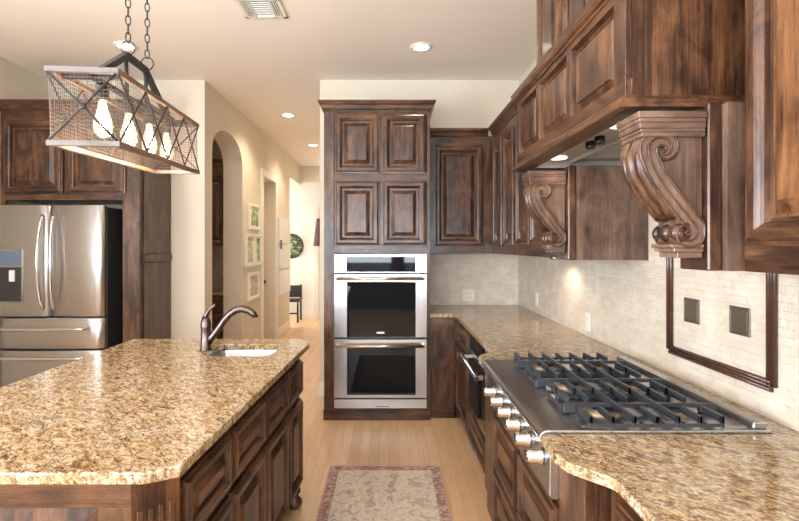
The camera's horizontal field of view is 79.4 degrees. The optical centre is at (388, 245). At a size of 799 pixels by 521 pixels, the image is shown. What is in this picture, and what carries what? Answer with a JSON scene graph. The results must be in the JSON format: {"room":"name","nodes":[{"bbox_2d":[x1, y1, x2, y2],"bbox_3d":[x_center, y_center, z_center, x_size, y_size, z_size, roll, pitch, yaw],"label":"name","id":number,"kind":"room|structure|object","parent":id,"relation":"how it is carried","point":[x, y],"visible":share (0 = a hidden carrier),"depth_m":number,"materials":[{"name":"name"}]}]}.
{"room":"kitchen","nodes":[
{"label":"kitchen","id":0,"kind":"room"},
{"bbox_2d":[0,57,47,204],"bbox_3d":[-3.500,-0.079,0.600,0.200,3.157,8.400,0,0,0],"label":"wall","id":1,"kind":"structure","parent":0,"point":[16,82],"depth_m":4.43,"materials":[{"name":"beige paint"}]},
{"bbox_2d":[212,139,222,158],"bbox_3d":[-2.840,-0.079,5.950,1.520,3.157,1.900,0,0,0],"label":"wall","id":2,"kind":"structure","parent":0,"point":[216,152],"depth_m":6.75,"materials":[{"name":"beige paint"}]},
{"bbox_2d":[212,246,222,287],"bbox_3d":[-2.743,0.291,6.742,1.315,0.583,0.015,0,0,0],"label":"backsplash","id":3,"kind":"structure","parent":2,"relation":"attached to","point":[217,251],"depth_m":6.74,"materials":[{"name":"stone"}]},
{"bbox_2d":[212,159,222,245],"bbox_3d":[-2.743,-0.550,6.407,1.315,1.100,0.675,0,0,0],"label":"pantry cabinet","id":4,"kind":"object","parent":2,"relation":"attached to","point":[217,164],"visible":0.12,"depth_m":6.10,"materials":[{"name":"brown wood"}]},
{"bbox_2d":[212,87,299,338],"bbox_3d":[-1.960,-0.079,7.500,0.240,3.157,5.000,0,0,0],"label":"wall","id":5,"kind":"structure","parent":0,"point":[245,149],"depth_m":6.21,"materials":[{"name":"beige paint"}]},
{"bbox_2d":[244,233,254,266],"bbox_3d":[-1.823,0.055,6.310,0.035,0.430,0.380,0,0,0],"label":"picture frame","id":6,"kind":"object","parent":5,"relation":"attached to","point":[249,239],"visible":1,"depth_m":6.30,"materials":[{"name":"white paint"}]},
{"bbox_2d":[248,238,252,262],"bbox_3d":[-1.827,0.055,6.310,0.002,0.320,0.260,0,0,0],"label":"print","id":7,"kind":"object","parent":6,"relation":"attached to","point":[250,240],"depth_m":6.34},
{"bbox_2d":[247,271,259,300],"bbox_3d":[-1.823,0.535,6.490,0.035,0.370,0.500,0,0,0],"label":"picture frame","id":8,"kind":"object","parent":5,"relation":"attached to","point":[253,278],"visible":1,"depth_m":6.46,"materials":[{"name":"white paint"}]},
{"bbox_2d":[251,275,257,295],"bbox_3d":[-1.827,0.535,6.490,0.002,0.260,0.380,0,0,0],"label":"print","id":9,"kind":"object","parent":8,"relation":"attached to","point":[254,278],"depth_m":6.53},
{"bbox_2d":[248,203,260,229],"bbox_3d":[-1.823,-0.390,6.530,0.035,0.340,0.500,0,0,0],"label":"picture frame","id":10,"kind":"object","parent":5,"relation":"attached to","point":[254,211],"visible":1,"depth_m":6.50,"materials":[{"name":"white paint"}]},
{"bbox_2d":[251,208,257,225],"bbox_3d":[-1.827,-0.390,6.530,0.002,0.230,0.380,0,0,0],"label":"print","id":11,"kind":"object","parent":10,"relation":"attached to","point":[254,211],"depth_m":6.53},
{"bbox_2d":[255,234,261,265],"bbox_3d":[-1.823,0.055,6.695,0.035,0.430,0.330,0,0,0],"label":"picture frame","id":12,"kind":"object","parent":5,"relation":"attached to","point":[258,238],"visible":0.73,"depth_m":6.73,"materials":[{"name":"white paint"}]},
{"bbox_2d":[257,238,259,260],"bbox_3d":[-1.827,0.055,6.695,0.002,0.320,0.210,0,0,0],"label":"print","id":13,"kind":"object","parent":12,"relation":"attached to","point":[258,239],"depth_m":6.73},
{"bbox_2d":[260,168,277,338],"bbox_3d":[-1.829,0.188,7.375,0.022,2.624,0.990,0,0,0],"label":"trim","id":14,"kind":"structure","parent":5,"relation":"attached to","point":[263,173],"depth_m":6.97,"materials":[{"name":"white paint"}]},
{"bbox_2d":[278,217,289,295],"bbox_3d":[-1.815,0.175,8.350,0.050,1.290,0.860,0,0,0],"label":"wall organizer","id":15,"kind":"object","parent":5,"relation":"attached to","point":[283,224],"visible":0.87,"depth_m":8.21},
{"bbox_2d":[278,320,289,336],"bbox_3d":[-1.833,1.430,7.470,0.015,0.140,2.860,0,0,0],"label":"baseboard","id":16,"kind":"structure","parent":5,"relation":"attached to","point":[285,326],"depth_m":8.32,"materials":[{"name":"white paint"}]},
{"bbox_2d":[0,0,536,165],"bbox_3d":[-1.450,-1.707,4.300,5.900,0.100,15.800,0,0,0],"label":"ceiling","id":17,"kind":"structure","parent":0,"point":[266,69],"depth_m":3.88,"materials":[{"name":"beige paint"}]},
{"bbox_2d":[44,0,199,173],"bbox_3d":[-1.065,-0.996,2.054,0.236,1.322,0.921,0,0,-5],"label":"linear pendant","id":18,"kind":"object","parent":17,"relation":"hanging from","point":[108,71],"visible":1,"depth_m":1.83,"materials":[{"name":"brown wood"}]},
{"bbox_2d":[93,83,111,137],"bbox_3d":[-1.036,-0.488,1.743,0.064,0.191,0.064,0,0,0],"label":"bulb","id":19,"kind":"object","parent":18,"relation":"attached to","point":[109,85],"depth_m":1.73,"materials":[{"name":"white glass"}]},
{"bbox_2d":[120,98,136,144],"bbox_3d":[-1.056,-0.498,1.952,0.064,0.191,0.064,0,0,0],"label":"bulb","id":20,"kind":"object","parent":18,"relation":"attached to","point":[131,100],"depth_m":1.93,"materials":[{"name":"white glass"}]},
{"bbox_2d":[142,111,156,151],"bbox_3d":[-1.075,-0.507,2.160,0.064,0.191,0.064,0,0,0],"label":"bulb","id":21,"kind":"object","parent":18,"relation":"attached to","point":[148,117],"depth_m":2.14,"materials":[{"name":"white glass"}]},
{"bbox_2d":[160,121,171,155],"bbox_3d":[-1.095,-0.516,2.369,0.064,0.191,0.064,0,0,0],"label":"bulb","id":22,"kind":"object","parent":18,"relation":"attached to","point":[166,141],"depth_m":2.35,"materials":[{"name":"white glass"}]},
{"bbox_2d":[113,41,137,50],"bbox_3d":[-2.180,-1.652,3.980,0.184,0.010,0.184,0,0,0],"label":"recessed light","id":23,"kind":"object","parent":17,"relation":"in","point":[126,46],"visible":0.82,"depth_m":3.97,"materials":[{"name":"white paint"}]},
{"bbox_2d":[235,0,286,18],"bbox_3d":[-0.885,-1.651,3.340,0.300,0.012,0.280,0,0,0],"label":"ceiling vent","id":24,"kind":"object","parent":17,"relation":"in","point":[251,9],"visible":1,"depth_m":3.35,"materials":[{"name":"white metal"}]},
{"bbox_2d":[281,113,294,116],"bbox_3d":[-1.277,-1.652,6.080,0.184,0.010,0.184,0,0,0],"label":"recessed light","id":25,"kind":"object","parent":17,"relation":"in","point":[282,114],"visible":1,"depth_m":6.07,"materials":[{"name":"white paint"}]},
{"bbox_2d":[410,42,431,51],"bbox_3d":[0.267,-1.652,4.000,0.184,0.010,0.184,0,0,0],"label":"recessed light","id":26,"kind":"object","parent":17,"relation":"in","point":[419,46],"visible":1,"depth_m":3.99,"materials":[{"name":"white paint"}]},
{"bbox_2d":[48,80,518,381],"bbox_3d":[-1.050,-0.079,4.900,5.100,3.157,0.200,0,0,0],"label":"wall","id":27,"kind":"structure","parent":0,"point":[459,103],"depth_m":4.80,"materials":[{"name":"beige paint"}]},
{"bbox_2d":[319,382,323,396],"bbox_3d":[-1.366,1.430,4.793,1.608,0.140,0.015,0,0,0],"label":"baseboard","id":28,"kind":"structure","parent":27,"relation":"attached to","point":[321,384],"depth_m":4.79,"materials":[{"name":"white paint"}]},
{"bbox_2d":[430,128,492,253],"bbox_3d":[0.662,-0.507,4.604,0.612,1.156,0.368,0,0,0],"label":"upper cabinet","id":29,"kind":"object","parent":27,"relation":"attached to","point":[461,159],"visible":0.87,"depth_m":4.45,"materials":[{"name":"brown wood"}]},
{"bbox_2d":[430,253,517,304],"bbox_3d":[0.821,0.327,4.795,0.934,0.514,0.011,0,0,0],"label":"tiled wall","id":30,"kind":"structure","parent":27,"relation":"attached to","point":[493,278],"depth_m":4.79,"materials":[{"name":"tile"}]},
{"bbox_2d":[463,289,473,300],"bbox_3d":[0.790,0.490,4.782,0.115,0.116,0.009,0,0,0],"label":"wall outlet","id":31,"kind":"object","parent":30,"relation":"attached to","point":[468,294],"visible":1,"depth_m":4.78,"materials":[{"name":"beige plastic"}]},
{"bbox_2d":[465,292,471,298],"bbox_3d":[0.790,0.490,4.779,0.078,0.068,0.003,0,0,0],"label":"socket","id":32,"kind":"object","parent":31,"relation":"attached to","point":[468,295],"depth_m":4.78,"materials":[{"name":"white plastic"}]},
{"bbox_2d":[290,166,319,310],"bbox_3d":[-2.545,-0.079,10.090,3.710,3.157,0.220,0,0,0],"label":"wall","id":33,"kind":"structure","parent":0,"point":[304,197],"depth_m":10.00,"materials":[{"name":"white paint"}]},
{"bbox_2d":[290,234,303,257],"bbox_3d":[-2.030,0.000,9.985,0.510,0.510,0.029,0,0,0],"label":"wreath","id":34,"kind":"object","parent":33,"relation":"attached to","point":[296,243],"visible":0.64,"depth_m":9.98,"materials":[{"name":"green plant"}]},
{"bbox_2d":[290,311,319,317],"bbox_3d":[-2.450,1.430,9.992,3.500,0.140,0.015,0,0,0],"label":"baseboard","id":35,"kind":"structure","parent":33,"relation":"attached to","point":[305,314],"depth_m":9.98,"materials":[{"name":"white paint"}]},
{"bbox_2d":[314,207,318,317],"bbox_3d":[-1.510,0.350,9.980,0.100,2.300,0.040,0,0,0],"label":"trim","id":36,"kind":"structure","parent":33,"relation":"attached to","point":[316,209],"depth_m":9.96,"materials":[{"name":"white paint"}]},
{"bbox_2d":[313,218,319,249],"bbox_3d":[-1.420,-0.240,9.835,0.260,0.640,0.290,0,0,0],"label":"wall sconce","id":37,"kind":"object","parent":33,"relation":"attached to","point":[317,228],"visible":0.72,"depth_m":9.74,"materials":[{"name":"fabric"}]},
{"bbox_2d":[277,318,491,520],"bbox_3d":[-1.450,1.550,4.300,5.900,0.100,15.800,0,0,0],"label":"floor","id":38,"kind":"structure","parent":0,"point":[445,443],"depth_m":3.60,"materials":[{"name":"brown wood"}]},
{"bbox_2d":[0,205,122,386],"bbox_3d":[-2.882,0.576,4.386,0.905,1.848,0.768,0,0,0],"label":"refrigerator","id":39,"kind":"object","parent":38,"relation":"on","point":[61,266],"visible":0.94,"depth_m":4.08,"materials":[{"name":"silver metal"}]},
{"bbox_2d":[0,99,174,349],"bbox_3d":[-2.760,0.117,4.468,1.270,2.765,0.645,0,0,0],"label":"tall cabinet","id":40,"kind":"object","parent":38,"relation":"on","point":[31,171],"visible":0.66,"depth_m":4.20,"materials":[{"name":"brown wood"}]},
{"bbox_2d":[0,359,302,520],"bbox_3d":[-1.030,1.058,2.103,1.063,0.885,1.693,0,0,0],"label":"kitchen island","id":41,"kind":"object","parent":38,"relation":"on","point":[253,471],"visible":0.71,"depth_m":1.67,"materials":[{"name":"brown wood"}]},
{"bbox_2d":[0,339,309,484],"bbox_3d":[-1.041,0.599,2.131,1.130,0.032,1.790,0,0,0],"label":"island countertop","id":42,"kind":"structure","parent":41,"relation":"on","point":[134,411],"depth_m":1.73,"materials":[{"name":"beige stone"}]},
{"bbox_2d":[199,304,257,350],"bbox_3d":[-0.898,0.452,2.700,0.327,0.262,0.068,0,0,0],"label":"faucet","id":43,"kind":"object","parent":42,"relation":"on","point":[207,337],"visible":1,"depth_m":2.68,"materials":[{"name":"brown metal"}]},
{"bbox_2d":[210,349,276,355],"bbox_3d":[-0.816,0.693,2.704,0.398,0.154,0.347,0,0,0],"label":"prep sink","id":44,"kind":"object","parent":42,"relation":"in","point":[228,352],"visible":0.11,"depth_m":2.86,"materials":[{"name":"white ceramic"}]},
{"bbox_2d":[212,295,222,338],"bbox_3d":[-2.743,1.058,6.393,1.315,0.883,0.705,0,0,0],"label":"pantry cabinet","id":45,"kind":"object","parent":38,"relation":"on","point":[217,311],"visible":0.12,"depth_m":6.05,"materials":[{"name":"brown wood"}]},
{"bbox_2d":[212,288,222,294],"bbox_3d":[-2.743,0.599,6.388,1.315,0.032,0.715,0,0,0],"label":"countertop","id":46,"kind":"structure","parent":45,"relation":"on","point":[215,291],"depth_m":6.16,"materials":[{"name":"brown stone"}]},
{"bbox_2d":[290,284,302,322],"bbox_3d":[-1.945,1.140,9.615,0.370,0.720,0.390,0,0,0],"label":"chair","id":47,"kind":"object","parent":38,"relation":"on","point":[295,290],"visible":0.51,"depth_m":9.77,"materials":[{"name":"black wood"}]},
{"bbox_2d":[318,100,435,419],"bbox_3d":[-0.103,0.127,4.451,1.011,2.750,0.698,0,0,0],"label":"tall cabinet","id":48,"kind":"object","parent":38,"relation":"on","point":[377,152],"visible":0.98,"depth_m":4.14,"materials":[{"name":"brown wood"}]},
{"bbox_2d":[334,254,426,408],"bbox_3d":[-0.073,0.732,4.378,0.798,1.328,0.645,0,0,0],"label":"double oven","id":49,"kind":"object","parent":48,"relation":"in","point":[380,300],"visible":0.99,"depth_m":4.11,"materials":[{"name":"silver metal"}]},
{"bbox_2d":[315,466,452,520],"bbox_3d":[-0.027,1.495,2.465,0.746,0.010,1.600,0,0,0],"label":"rug","id":50,"kind":"object","parent":38,"relation":"on","point":[350,493],"visible":1,"depth_m":2.88,"materials":[{"name":"fabric"}]},
{"bbox_2d":[430,317,473,449],"bbox_3d":[0.822,1.058,4.159,0.932,0.883,1.258,0,0,0],"label":"base cabinet","id":51,"kind":"object","parent":38,"relation":"on","point":[449,375],"visible":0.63,"depth_m":4.19,"materials":[{"name":"brown wood"}]},
{"bbox_2d":[468,407,484,473],"bbox_3d":[0.929,1.058,3.190,0.718,0.883,0.680,0,0,0],"label":"base cabinet","id":52,"kind":"object","parent":38,"relation":"on","point":[477,438],"visible":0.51,"depth_m":3.16,"materials":[{"name":"brown wood"}]},
{"bbox_2d":[460,333,484,435],"bbox_3d":[0.858,0.896,3.185,0.685,0.528,0.630,0,0,0],"label":"oven","id":53,"kind":"object","parent":52,"relation":"in","point":[476,371],"visible":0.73,"depth_m":3.15,"materials":[{"name":"black metal"}]},
{"bbox_2d":[485,350,610,520],"bbox_3d":[0.903,1.058,2.074,0.770,0.883,1.548,0,0,0],"label":"base cabinet","id":54,"kind":"object","parent":38,"relation":"on","point":[514,491],"visible":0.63,"depth_m":1.91,"materials":[{"name":"brown wood"}]},
{"bbox_2d":[611,489,643,520],"bbox_3d":[0.929,1.058,0.799,0.718,0.883,0.998,0,0,0],"label":"base cabinet","id":55,"kind":"object","parent":38,"relation":"on","point":[621,510],"visible":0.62,"depth_m":1.21,"materials":[{"name":"brown wood"}]},
{"bbox_2d":[430,305,798,520],"bbox_3d":[0.823,0.600,2.534,0.934,0.030,4.508,0,0,0],"label":"countertop","id":56,"kind":"structure","parent":55,"relation":"on","point":[662,477],"depth_m":1.34,"materials":[{"name":"beige stone"}]},
{"bbox_2d":[482,352,771,499],"bbox_3d":[0.819,0.662,1.968,0.752,0.259,0.935,0,0,0],"label":"rangetop","id":57,"kind":"object","parent":56,"relation":"in","point":[532,398],"visible":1,"depth_m":1.73,"materials":[{"name":"silver metal"}]},
{"bbox_2d":[519,58,795,430],"bbox_3d":[1.400,-0.079,0.700,0.200,3.157,8.600,0,0,0],"label":"wall","id":58,"kind":"structure","parent":0,"point":[534,63],"depth_m":4.30,"materials":[{"name":"beige paint"}]},
{"bbox_2d":[488,102,516,254],"bbox_3d":[1.104,-0.515,4.056,0.368,1.170,0.821,0,0,0],"label":"upper cabinet","id":59,"kind":"object","parent":58,"relation":"attached to","point":[502,128],"visible":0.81,"depth_m":3.94,"materials":[{"name":"brown wood"}]},
{"bbox_2d":[510,101,557,257],"bbox_3d":[1.104,-0.515,3.131,0.368,1.170,1.027,0,0,0],"label":"upper cabinet","id":60,"kind":"object","parent":58,"relation":"attached to","point":[528,236],"visible":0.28,"depth_m":3.40,"materials":[{"name":"brown wood"}]},
{"bbox_2d":[511,0,744,270],"bbox_3d":[0.973,-0.791,1.972,0.631,1.721,1.275,0,0,0],"label":"range hood","id":61,"kind":"object","parent":58,"relation":"attached to","point":[601,63],"visible":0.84,"depth_m":1.48,"materials":[{"name":"brown wood"}]},
{"bbox_2d":[521,171,565,252],"bbox_3d":[0.797,-0.173,2.487,0.203,0.414,0.129,0,0,0],"label":"corbel","id":62,"kind":"object","parent":61,"relation":"attached to","point":[544,191],"visible":1,"depth_m":2.44,"materials":[{"name":"brown wood"}]},
{"bbox_2d":[551,156,566,159],"bbox_3d":[0.830,-0.431,2.360,0.084,0.010,0.084,0,0,0],"label":"lamp","id":63,"kind":"object","parent":61,"relation":"on","point":[558,157],"depth_m":2.34,"materials":[{"name":"white"}]},
{"bbox_2d":[616,111,706,257],"bbox_3d":[0.797,-0.173,1.419,0.203,0.414,0.136,0,0,0],"label":"corbel","id":64,"kind":"object","parent":61,"relation":"attached to","point":[661,152],"visible":1,"depth_m":1.37,"materials":[{"name":"brown wood"}]},
{"bbox_2d":[518,214,798,431],"bbox_3d":[1.294,0.092,2.500,0.011,0.984,4.600,0,0,0],"label":"tiled wall","id":65,"kind":"structure","parent":58,"relation":"attached to","point":[625,300],"depth_m":2.13,"materials":[{"name":"tile"}]},
{"bbox_2d":[535,292,537,305],"bbox_3d":[1.282,0.460,4.180,0.009,0.116,0.070,0,0,0],"label":"wall outlet","id":66,"kind":"object","parent":65,"relation":"attached to","point":[536,293],"visible":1,"depth_m":4.17,"materials":[{"name":"beige plastic"}]},
{"bbox_2d":[586,312,590,331],"bbox_3d":[1.282,0.490,3.100,0.009,0.116,0.070,0,0,0],"label":"wall outlet","id":67,"kind":"object","parent":65,"relation":"attached to","point":[588,315],"visible":1,"depth_m":3.08,"materials":[{"name":"beige plastic"}]},
{"bbox_2d":[586,316,588,327],"bbox_3d":[1.279,0.490,3.100,0.003,0.068,0.032,0,0,0],"label":"socket","id":68,"kind":"object","parent":67,"relation":"attached to","point":[587,317],"depth_m":3.10,"materials":[{"name":"white plastic"}]},
{"bbox_2d":[684,297,699,324],"bbox_3d":[1.286,0.275,2.045,0.007,0.104,0.104,0,0,0],"label":"tile","id":69,"kind":"object","parent":65,"relation":"attached to","point":[691,306],"depth_m":2.04,"materials":[{"name":"brown tile"}]},
{"bbox_2d":[666,257,777,392],"bbox_3d":[1.280,0.085,1.903,0.016,0.811,0.626,0,0,0],"label":"frame","id":70,"kind":"structure","parent":65,"relation":"attached to","point":[770,382],"depth_m":1.67,"materials":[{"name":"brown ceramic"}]},
{"bbox_2d":[729,305,750,337],"bbox_3d":[1.286,0.275,1.765,0.007,0.104,0.104,0,0,0],"label":"tile","id":71,"kind":"object","parent":65,"relation":"attached to","point":[739,317],"depth_m":1.76,"materials":[{"name":"brown tile"}]},
{"bbox_2d":[744,0,798,274],"bbox_3d":[1.094,-0.616,0.853,0.388,1.368,0.869,0,0,0],"label":"upper cabinet","id":72,"kind":"object","parent":58,"relation":"attached to","point":[771,245],"visible":1,"depth_m":1.19,"materials":[{"name":"brown wood"}]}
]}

